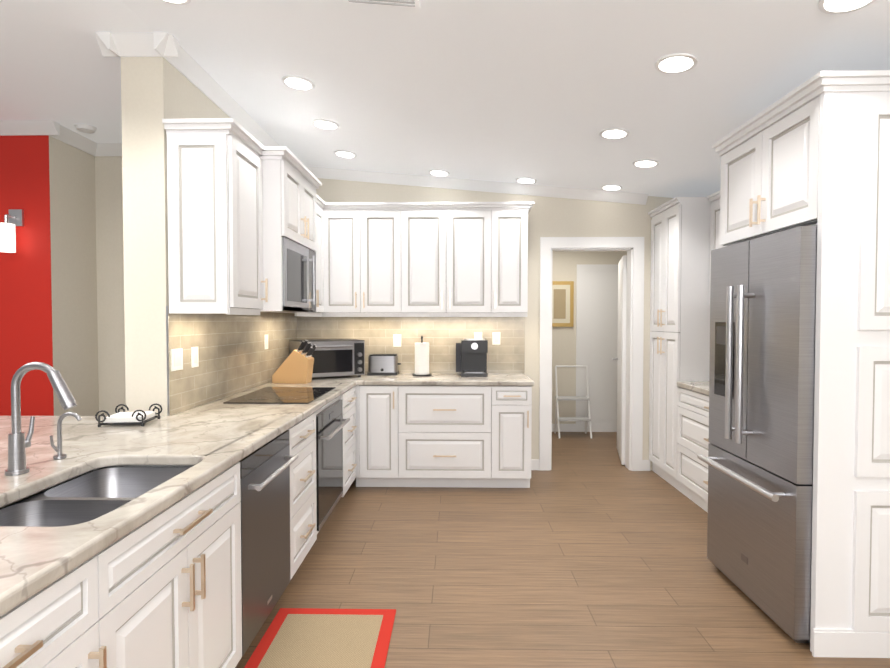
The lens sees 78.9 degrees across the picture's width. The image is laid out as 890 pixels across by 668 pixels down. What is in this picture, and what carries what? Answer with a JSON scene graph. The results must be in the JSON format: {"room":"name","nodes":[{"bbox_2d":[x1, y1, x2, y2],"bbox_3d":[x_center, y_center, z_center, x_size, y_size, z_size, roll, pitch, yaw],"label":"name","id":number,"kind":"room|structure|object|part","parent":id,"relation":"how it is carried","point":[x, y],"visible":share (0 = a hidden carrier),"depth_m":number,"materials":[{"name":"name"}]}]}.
{"room":"kitchen","nodes":[
{"label":"kitchen","id":0,"kind":"room"},
{"bbox_2d":[0,135,125,415],"bbox_3d":[-3.337,-0.174,4.310,3.395,2.950,0.630,0,1,1],"label":"wall","id":1,"kind":"structure","parent":0,"point":[87,255],"depth_m":4.10,"materials":[{"name":"paint"}]},
{"bbox_2d":[0,209,23,252],"bbox_3d":[-3.142,-0.749,3.901,0.100,0.320,0.149,0,1,1],"label":"sconce","id":2,"kind":"object","parent":1,"relation":"attached to","point":[8,232],"visible":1,"depth_m":3.87,"materials":[{"name":"white glass"}]},
{"bbox_2d":[0,120,63,138],"bbox_3d":[-3.929,-1.494,3.936,2.225,0.085,0.072,0,1,1],"label":"crown molding","id":3,"kind":"structure","parent":1,"relation":"attached to","point":[51,128],"depth_m":3.92,"materials":[{"name":"white wood"}]},
{"bbox_2d":[57,127,99,154],"bbox_3d":[-2.860,-1.500,4.171,0.072,0.085,0.390,0,1,1],"label":"crown molding","id":4,"kind":"structure","parent":1,"relation":"attached to","point":[72,138],"depth_m":4.24,"materials":[{"name":"white wood"}]},
{"bbox_2d":[93,143,121,156],"bbox_3d":[-2.311,-1.506,4.416,1.160,0.085,0.072,0,1,1],"label":"crown molding","id":5,"kind":"structure","parent":1,"relation":"attached to","point":[106,149],"depth_m":4.42,"materials":[{"name":"white wood"}]},
{"bbox_2d":[121,57,269,415],"bbox_3d":[-1.536,-0.166,3.960,0.220,2.950,2.300,0,1,1],"label":"wall","id":6,"kind":"structure","parent":0,"point":[155,91],"depth_m":2.80,"materials":[{"name":"beige paint"}]},
{"bbox_2d":[95,32,147,58],"bbox_3d":[-1.695,-1.484,3.567,0.085,0.085,1.745,0,1,1],"label":"crown molding","id":7,"kind":"structure","parent":6,"relation":"attached to","point":[110,44],"depth_m":2.74,"materials":[{"name":"white wood"}]},
{"bbox_2d":[148,31,279,145],"bbox_3d":[-1.390,-1.491,3.843,0.075,0.085,2.310,0,1,1],"label":"crown molding","id":8,"kind":"structure","parent":6,"relation":"attached to","point":[172,51],"depth_m":3.12,"materials":[{"name":"white wood"}]},
{"bbox_2d":[162,118,267,314],"bbox_3d":[-1.248,-0.604,3.006,0.371,0.995,0.493,0,1,1],"label":"upper cabinet","id":9,"kind":"object","parent":6,"relation":"attached to","point":[245,147],"depth_m":2.80,"materials":[{"name":"white wood"}]},
{"bbox_3d":[-1.280,-0.569,2.802,0.307,0.925,0.015,0,1,1],"label":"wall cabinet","id":10,"kind":"part","parent":9,"relation":"part of","materials":[{"name":"white wood"}]},
{"bbox_2d":[166,306,297,415],"bbox_3d":[-1.421,0.111,3.964,0.010,0.573,2.302,0,1,1],"label":"tile backsplash","id":11,"kind":"structure","parent":6,"relation":"attached to","point":[235,356],"depth_m":3.47,"materials":[{"name":"beige tile"}]},
{"bbox_2d":[171,348,182,370],"bbox_3d":[-1.434,0.136,2.895,0.008,0.116,0.115,0,1,1],"label":"outlet","id":12,"kind":"object","parent":11,"relation":"attached to","point":[176,359],"depth_m":2.89,"materials":[{"name":"white plastic"}]},
{"bbox_2d":[191,347,198,367],"bbox_3d":[-1.430,0.131,3.095,0.008,0.116,0.075,0,1,1],"label":"outlet","id":13,"kind":"object","parent":11,"relation":"attached to","point":[194,350],"depth_m":3.08,"materials":[{"name":"white plastic"}]},
{"bbox_2d":[264,334,267,348],"bbox_3d":[-1.407,0.062,4.263,0.008,0.116,0.075,0,1,1],"label":"outlet","id":14,"kind":"object","parent":11,"relation":"attached to","point":[265,336],"depth_m":4.25,"materials":[{"name":"white plastic"}]},
{"bbox_2d":[260,146,321,310],"bbox_3d":[-1.171,-0.632,3.631,0.501,0.970,0.856,0,1,1],"label":"upper cabinet","id":15,"kind":"object","parent":6,"relation":"attached to","point":[291,183],"visible":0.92,"depth_m":3.26,"materials":[{"name":"white wood"}]},
{"bbox_2d":[260,237,315,311],"bbox_3d":[-1.165,-0.374,3.647,0.508,0.442,0.734,0,1,1],"label":"microwave","id":16,"kind":"object","parent":15,"relation":"attached to","point":[299,275],"visible":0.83,"depth_m":3.56,"materials":[{"name":"metal"}]},
{"bbox_2d":[277,194,325,316],"bbox_3d":[-1.221,-0.639,4.389,0.371,0.995,0.755,0,1,1],"label":"upper cabinet","id":17,"kind":"object","parent":6,"relation":"attached to","point":[321,203],"visible":0.23,"depth_m":4.61,"materials":[{"name":"white wood"}]},
{"bbox_2d":[0,0,889,197],"bbox_3d":[-1.208,-1.371,2.757,7.710,0.432,8.770,0,1,1],"label":"ceiling","id":18,"kind":"structure","parent":0,"point":[543,92],"depth_m":2.86,"materials":[{"name":"white paint"}]},
{"bbox_2d":[74,123,96,133],"bbox_3d":[-2.669,-1.519,4.018,0.144,0.037,0.144,0,1,1],"label":"smoke detector","id":19,"kind":"object","parent":18,"relation":"attached to","point":[86,128],"visible":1,"depth_m":3.98,"materials":[{"name":"white plastic"}]},
{"bbox_2d":[160,0,190,4],"bbox_3d":[-1.192,-1.469,2.320,0.189,0.024,0.189,0,1,-5],"label":"recessed light","id":20,"kind":"object","parent":18,"relation":"in","point":[175,2],"depth_m":2.39,"materials":[{"name":"white"}]},
{"bbox_2d":[281,75,314,90],"bbox_3d":[-0.856,-1.463,3.154,0.189,0.024,0.189,0,1,-5],"label":"recessed light","id":21,"kind":"object","parent":18,"relation":"in","point":[295,82],"depth_m":3.14,"materials":[{"name":"white"}]},
{"bbox_2d":[312,119,338,129],"bbox_3d":[-0.843,-1.479,3.823,0.189,0.024,0.189,0,1,-8],"label":"recessed light","id":22,"kind":"object","parent":18,"relation":"in","point":[320,123],"depth_m":3.81,"materials":[{"name":"white"}]},
{"bbox_2d":[334,150,356,157],"bbox_3d":[-0.830,-1.497,4.503,0.189,0.024,0.189,0,1,-5],"label":"recessed light","id":23,"kind":"object","parent":18,"relation":"in","point":[341,153],"depth_m":4.48,"materials":[{"name":"white"}]},
{"bbox_2d":[344,0,420,8],"bbox_3d":[-0.264,-1.381,2.184,0.320,0.040,0.180,0,1,1],"label":"ceiling vent","id":24,"kind":"object","parent":18,"relation":"in","point":[406,3],"visible":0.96,"depth_m":2.25,"materials":[{"name":"white"}]},
{"bbox_2d":[428,169,449,175],"bbox_3d":[-0.053,-1.439,4.830,0.189,0.024,0.189,0,1,-5],"label":"recessed light","id":25,"kind":"object","parent":18,"relation":"in","point":[435,172],"depth_m":4.81,"materials":[{"name":"white"}]},
{"bbox_2d":[516,177,536,183],"bbox_3d":[0.727,-1.371,4.836,0.189,0.024,0.189,0,1,-5],"label":"recessed light","id":26,"kind":"object","parent":18,"relation":"in","point":[525,180],"depth_m":4.82,"materials":[{"name":"white"}]},
{"bbox_2d":[601,184,622,190],"bbox_3d":[1.487,-1.306,4.823,0.189,0.024,0.189,0,1,-5],"label":"recessed light","id":27,"kind":"object","parent":18,"relation":"in","point":[610,187],"depth_m":4.81,"materials":[{"name":"white"}]},
{"bbox_2d":[599,128,629,138],"bbox_3d":[1.102,-1.304,3.520,0.189,0.024,0.189,0,1,-8],"label":"recessed light","id":28,"kind":"object","parent":18,"relation":"in","point":[610,133],"depth_m":3.51,"materials":[{"name":"white"}]},
{"bbox_2d":[633,159,658,167],"bbox_3d":[1.512,-1.284,4.073,0.189,0.024,0.189,0,1,-8],"label":"recessed light","id":29,"kind":"object","parent":18,"relation":"in","point":[644,163],"depth_m":4.06,"materials":[{"name":"white"}]},
{"bbox_2d":[654,53,697,73],"bbox_3d":[1.093,-1.279,2.560,0.189,0.024,0.189,0,1,-5],"label":"recessed light","id":30,"kind":"object","parent":18,"relation":"in","point":[676,63],"depth_m":2.55,"materials":[{"name":"white"}]},
{"bbox_2d":[818,0,875,13],"bbox_3d":[1.482,-1.230,1.984,0.189,0.024,0.189,0,1,-5],"label":"recessed light","id":31,"kind":"object","parent":18,"relation":"in","point":[825,6],"depth_m":2.02,"materials":[{"name":"white"}]},
{"bbox_2d":[316,178,672,469],"bbox_3d":[0.535,-0.195,5.130,4.315,2.950,0.120,0,1,1],"label":"wall","id":32,"kind":"structure","parent":0,"point":[555,217],"depth_m":5.05,"materials":[{"name":"beige paint"}]},
{"bbox_2d":[322,202,400,316],"bbox_3d":[-0.732,-0.651,4.887,0.701,0.995,0.371,0,1,1],"label":"upper cabinet","id":33,"kind":"object","parent":32,"relation":"attached to","point":[362,257],"visible":0.94,"depth_m":4.74,"materials":[{"name":"white wood"}]},
{"bbox_2d":[298,316,524,372],"bbox_3d":[-0.314,0.083,5.089,2.120,0.573,0.008,0,1,1],"label":"tile backsplash","id":34,"kind":"structure","parent":32,"relation":"attached to","point":[442,334],"depth_m":5.08,"materials":[{"name":"beige tile"}]},
{"bbox_2d":[393,334,400,346],"bbox_3d":[-0.448,0.061,5.083,0.075,0.116,0.008,0,1,1],"label":"outlet","id":35,"kind":"object","parent":34,"relation":"attached to","point":[396,337],"depth_m":5.08,"materials":[{"name":"white plastic"}]},
{"bbox_2d":[474,332,481,338],"bbox_3d":[0.311,0.042,5.068,0.075,0.116,0.008,0,1,1],"label":"outlet","id":36,"kind":"object","parent":34,"relation":"attached to","point":[477,335],"depth_m":5.06,"materials":[{"name":"white plastic"}]},
{"bbox_2d":[492,332,499,344],"bbox_3d":[0.481,0.042,5.065,0.075,0.116,0.008,0,1,1],"label":"outlet","id":37,"kind":"object","parent":34,"relation":"attached to","point":[495,335],"depth_m":5.06,"materials":[{"name":"white plastic"}]},
{"bbox_2d":[401,202,491,316],"bbox_3d":[0.013,-0.651,4.873,0.788,0.995,0.371,0,1,1],"label":"upper cabinet","id":38,"kind":"object","parent":32,"relation":"attached to","point":[445,259],"visible":1,"depth_m":4.73,"materials":[{"name":"white wood"}]},
{"bbox_2d":[306,166,647,204],"bbox_3d":[0.228,-1.381,5.010,3.265,0.366,0.072,0,1,1],"label":"crown molding","id":39,"kind":"structure","parent":32,"relation":"attached to","point":[319,172],"depth_m":5.00,"materials":[{"name":"white wood"}]},
{"bbox_2d":[491,202,533,316],"bbox_3d":[0.590,-0.651,4.862,0.367,0.995,0.371,0,1,1],"label":"upper cabinet","id":40,"kind":"object","parent":32,"relation":"attached to","point":[509,259],"visible":0.98,"depth_m":4.71,"materials":[{"name":"white wood"}]},
{"bbox_2d":[539,237,643,470],"bbox_3d":[1.369,0.189,5.113,0.959,2.183,0.140,0,1,1],"label":"trim","id":41,"kind":"structure","parent":32,"relation":"attached to","point":[633,247],"depth_m":5.04,"materials":[{"name":"white wood"}]},
{"bbox_2d":[612,255,626,464],"bbox_3d":[1.841,0.247,5.566,0.247,2.020,0.730,0,1,1],"label":"hall door","id":42,"kind":"structure","parent":32,"relation":"in","point":[621,353],"depth_m":5.28,"materials":[{"name":"white wood"}]},
{"bbox_2d":[235,432,889,667],"bbox_3d":[-1.133,1.364,2.825,7.860,0.050,8.770,0,1,1],"label":"floor","id":43,"kind":"structure","parent":0,"point":[586,551],"depth_m":2.96,"materials":[{"name":"brown wood"}]},
{"bbox_2d":[0,556,106,667],"bbox_3d":[-1.101,0.950,0.958,0.656,0.870,0.620,0,1,1],"label":"base cabinet","id":44,"kind":"object","parent":43,"relation":"on","point":[55,624],"visible":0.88,"depth_m":1.13,"materials":[{"name":"white wood"}]},
{"bbox_2d":[78,462,241,667],"bbox_3d":[-1.087,0.932,1.683,0.656,0.870,0.830,0,1,1],"label":"base cabinet","id":45,"kind":"object","parent":43,"relation":"on","point":[169,589],"visible":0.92,"depth_m":1.63,"materials":[{"name":"white wood"}]},
{"bbox_2d":[0,373,533,616],"bbox_3d":[-0.958,0.451,2.659,3.315,0.040,4.890,0,1,1],"label":"countertop","id":46,"kind":"structure","parent":45,"relation":"on","point":[210,440],"depth_m":2.02,"materials":[{"name":"beige stone"}]},
{"bbox_2d":[5,362,76,475],"bbox_3d":[-1.310,0.270,1.780,0.230,0.362,0.112,0,1,1],"label":"faucet","id":47,"kind":"object","parent":46,"relation":"on","point":[18,443],"visible":1,"depth_m":1.74,"materials":[{"name":"metal"}]},
{"bbox_2d":[50,412,81,458],"bbox_3d":[-1.359,0.364,1.936,0.101,0.167,0.065,0,1,1],"label":"filter faucet","id":48,"kind":"object","parent":46,"relation":"on","point":[58,450],"visible":1,"depth_m":1.94,"materials":[{"name":"metal"}]},
{"bbox_2d":[0,467,190,526],"bbox_3d":[-1.068,0.602,1.659,0.425,0.194,0.710,0,1,1],"label":"sink","id":49,"kind":"object","parent":46,"relation":"in","point":[125,482],"visible":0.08,"depth_m":1.79,"materials":[{"name":"metal"}]},
{"bbox_2d":[95,403,161,426],"bbox_3d":[-1.527,0.392,2.623,0.224,0.078,0.204,0,1,-7],"label":"napkin holder","id":50,"kind":"object","parent":46,"relation":"on","point":[142,417],"visible":1,"depth_m":2.55,"materials":[{"name":"black metal"}]},
{"bbox_2d":[223,387,335,403],"bbox_3d":[-1.063,0.403,3.595,0.510,0.006,0.740,0,1,1],"label":"cooktop","id":51,"kind":"object","parent":46,"relation":"in","point":[287,395],"visible":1,"depth_m":3.53,"materials":[{"name":"black glass"}]},
{"bbox_2d":[272,339,316,383],"bbox_3d":[-1.190,0.215,4.311,0.340,0.346,0.120,0,1,7],"label":"knife block","id":52,"kind":"object","parent":46,"relation":"on","point":[296,366],"visible":1,"depth_m":4.26,"materials":[{"name":"brown wood"}]},
{"bbox_2d":[289,339,364,376],"bbox_3d":[-1.031,0.215,4.748,0.560,0.324,0.459,-1,2,-29],"label":"toaster oven","id":53,"kind":"object","parent":46,"relation":"on","point":[338,357],"visible":0.73,"depth_m":4.62,"materials":[{"name":"metal"}]},
{"bbox_2d":[367,354,400,374],"bbox_3d":[-0.554,0.278,4.966,0.295,0.186,0.182,0,1,1],"label":"toaster","id":54,"kind":"object","parent":46,"relation":"on","point":[383,364],"visible":0.96,"depth_m":4.89,"materials":[{"name":"metal"}]},
{"bbox_2d":[413,336,430,376],"bbox_3d":[-0.207,0.194,4.864,0.170,0.360,0.170,0,1,1],"label":"paper towel","id":55,"kind":"object","parent":46,"relation":"on","point":[421,358],"visible":1,"depth_m":4.81,"materials":[{"name":"white paper"}]},
{"bbox_2d":[456,339,487,376],"bbox_3d":[0.238,0.207,4.895,0.280,0.332,0.300,0,1,1],"label":"coffee maker","id":56,"kind":"object","parent":46,"relation":"on","point":[471,357],"visible":0.96,"depth_m":4.88,"materials":[{"name":"black plastic"}]},
{"bbox_2d":[239,430,297,655],"bbox_3d":[-1.050,0.916,2.402,0.661,0.866,0.604,0,1,1],"label":"dishwasher","id":57,"kind":"object","parent":43,"relation":"on","point":[265,519],"visible":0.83,"depth_m":2.33,"materials":[{"name":"silver metal"}]},
{"bbox_2d":[288,412,316,579],"bbox_3d":[-1.062,0.900,2.967,0.656,0.870,0.520,0,1,1],"label":"base cabinet","id":58,"kind":"object","parent":43,"relation":"on","point":[303,500],"visible":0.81,"depth_m":2.93,"materials":[{"name":"white wood"}]},
{"bbox_2d":[244,608,395,667],"bbox_3d":[-0.534,1.356,1.878,0.565,0.010,1.500,0,1,1],"label":"rug","id":59,"kind":"object","parent":43,"relation":"on","point":[320,638],"visible":1,"depth_m":2.37,"materials":[{"name":"fabric"}]},
{"bbox_2d":[316,396,339,533],"bbox_3d":[-1.078,0.884,3.607,0.600,0.870,0.760,0,1,1],"label":"base cabinet","id":60,"kind":"object","parent":43,"relation":"on","point":[326,405],"visible":0.02,"depth_m":3.55,"materials":[{"name":"white"}]},
{"bbox_2d":[316,400,349,530],"bbox_3d":[-1.004,0.834,3.604,0.627,0.696,0.696,0,1,1],"label":"wall oven","id":61,"kind":"object","parent":60,"relation":"in","point":[331,422],"visible":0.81,"depth_m":3.51,"materials":[{"name":"metal"}]},
{"bbox_2d":[340,386,356,496],"bbox_3d":[-1.037,0.868,4.246,0.656,0.870,0.520,0,1,1],"label":"base cabinet","id":62,"kind":"object","parent":43,"relation":"on","point":[348,398],"visible":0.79,"depth_m":4.22,"materials":[{"name":"white wood"}]},
{"bbox_2d":[355,385,398,486],"bbox_3d":[-0.566,0.854,4.769,0.369,0.870,0.656,0,1,1],"label":"base cabinet","id":63,"kind":"object","parent":43,"relation":"on","point":[377,458],"visible":0.9,"depth_m":4.48,"materials":[{"name":"white wood"}]},
{"bbox_2d":[398,386,490,487],"bbox_3d":[0.004,0.855,4.758,0.770,0.870,0.656,0,1,1],"label":"base cabinet","id":64,"kind":"object","parent":43,"relation":"on","point":[444,436],"visible":1,"depth_m":4.47,"materials":[{"name":"white wood"}]},
{"bbox_2d":[491,386,531,487],"bbox_3d":[0.554,0.855,4.747,0.331,0.870,0.656,0,1,1],"label":"base cabinet","id":65,"kind":"object","parent":43,"relation":"on","point":[511,418],"visible":0.96,"depth_m":4.46,"materials":[{"name":"white wood"}]},
{"bbox_2d":[554,365,591,438],"bbox_3d":[1.560,0.820,6.591,0.402,0.855,0.311,0,1,1],"label":"step stool","id":66,"kind":"object","parent":43,"relation":"on","point":[580,398],"visible":1,"depth_m":6.60,"materials":[{"name":"white metal"}]},
{"bbox_2d":[648,197,710,491],"bbox_3d":[2.200,0.085,4.722,0.662,2.410,0.636,0,1,1],"label":"tall cabinet","id":67,"kind":"object","parent":43,"relation":"on","point":[679,302],"visible":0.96,"depth_m":4.48,"materials":[{"name":"white wood"}]},
{"bbox_2d":[677,387,709,512],"bbox_3d":[2.200,0.880,3.773,0.624,0.870,1.298,0,1,1],"label":"base cabinet","id":68,"kind":"object","parent":43,"relation":"on","point":[693,442],"visible":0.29,"depth_m":4.06,"materials":[{"name":"white wood"}]},
{"bbox_2d":[677,381,708,395],"bbox_3d":[2.194,0.373,3.760,0.636,0.140,1.294,0,1,1],"label":"countertop","id":69,"kind":"structure","parent":68,"relation":"on","point":[702,387],"depth_m":4.19,"materials":[{"name":"beige stone"}]},
{"bbox_2d":[697,223,816,642],"bbox_3d":[1.942,0.426,2.681,1.046,1.808,0.800,0,1,1],"label":"fridge","id":70,"kind":"object","parent":43,"relation":"on","point":[758,460],"visible":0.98,"depth_m":2.53,"materials":[{"name":"metal"}]},
{"bbox_2d":[808,70,889,657],"bbox_3d":[1.996,0.148,2.230,0.974,2.410,0.078,0,1,1],"label":"surround panel","id":71,"kind":"object","parent":43,"relation":"on","point":[850,591],"visible":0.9,"depth_m":2.18,"materials":[{"name":"white wood"}]},
{"bbox_2d":[552,251,626,423],"bbox_3d":[1.411,-0.239,6.882,2.630,2.950,0.120,0,1,1],"label":"wall","id":72,"kind":"structure","parent":0,"point":[564,265],"depth_m":6.82,"materials":[{"name":"beige paint"}]},
{"bbox_2d":[552,281,573,326],"bbox_3d":[1.440,-0.377,6.801,0.350,0.570,0.030,0,1,1],"label":"framed picture","id":73,"kind":"object","parent":72,"relation":"attached to","point":[562,303],"visible":0.74,"depth_m":6.79,"materials":[{"name":"gold metal"}]},
{"bbox_2d":[552,424,616,431],"bbox_3d":[1.395,1.187,6.851,2.360,0.100,0.015,0,1,1],"label":"baseboard","id":74,"kind":"structure","parent":72,"relation":"attached to","point":[595,428],"depth_m":6.84,"materials":[{"name":"white wood"}]},
{"bbox_2d":[576,264,617,431],"bbox_3d":[2.060,0.183,6.811,0.810,2.110,0.020,0,1,1],"label":"door","id":75,"kind":"structure","parent":72,"relation":"attached to","point":[596,317],"depth_m":6.81,"materials":[{"name":"white wood"}]},
{"bbox_3d":[2.552,-0.110,1.741,0.150,2.950,6.820,0,1,1],"label":"wall","id":76,"kind":"structure","parent":0,"visible":0},
{"bbox_2d":[707,194,725,305],"bbox_3d":[2.328,-0.635,4.027,0.380,0.845,0.709,0,1,1],"label":"upper cabinet","id":77,"kind":"object","parent":76,"relation":"attached to","point":[714,199],"depth_m":4.32,"materials":[{"name":"white wood"}]},
{"bbox_2d":[712,80,819,245],"bbox_3d":[2.005,-0.781,2.665,0.974,0.575,0.838,0,1,1],"label":"upper cabinet","id":78,"kind":"object","parent":76,"relation":"attached to","point":[769,155],"visible":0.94,"depth_m":2.58,"materials":[{"name":"white wood"}]}
]}

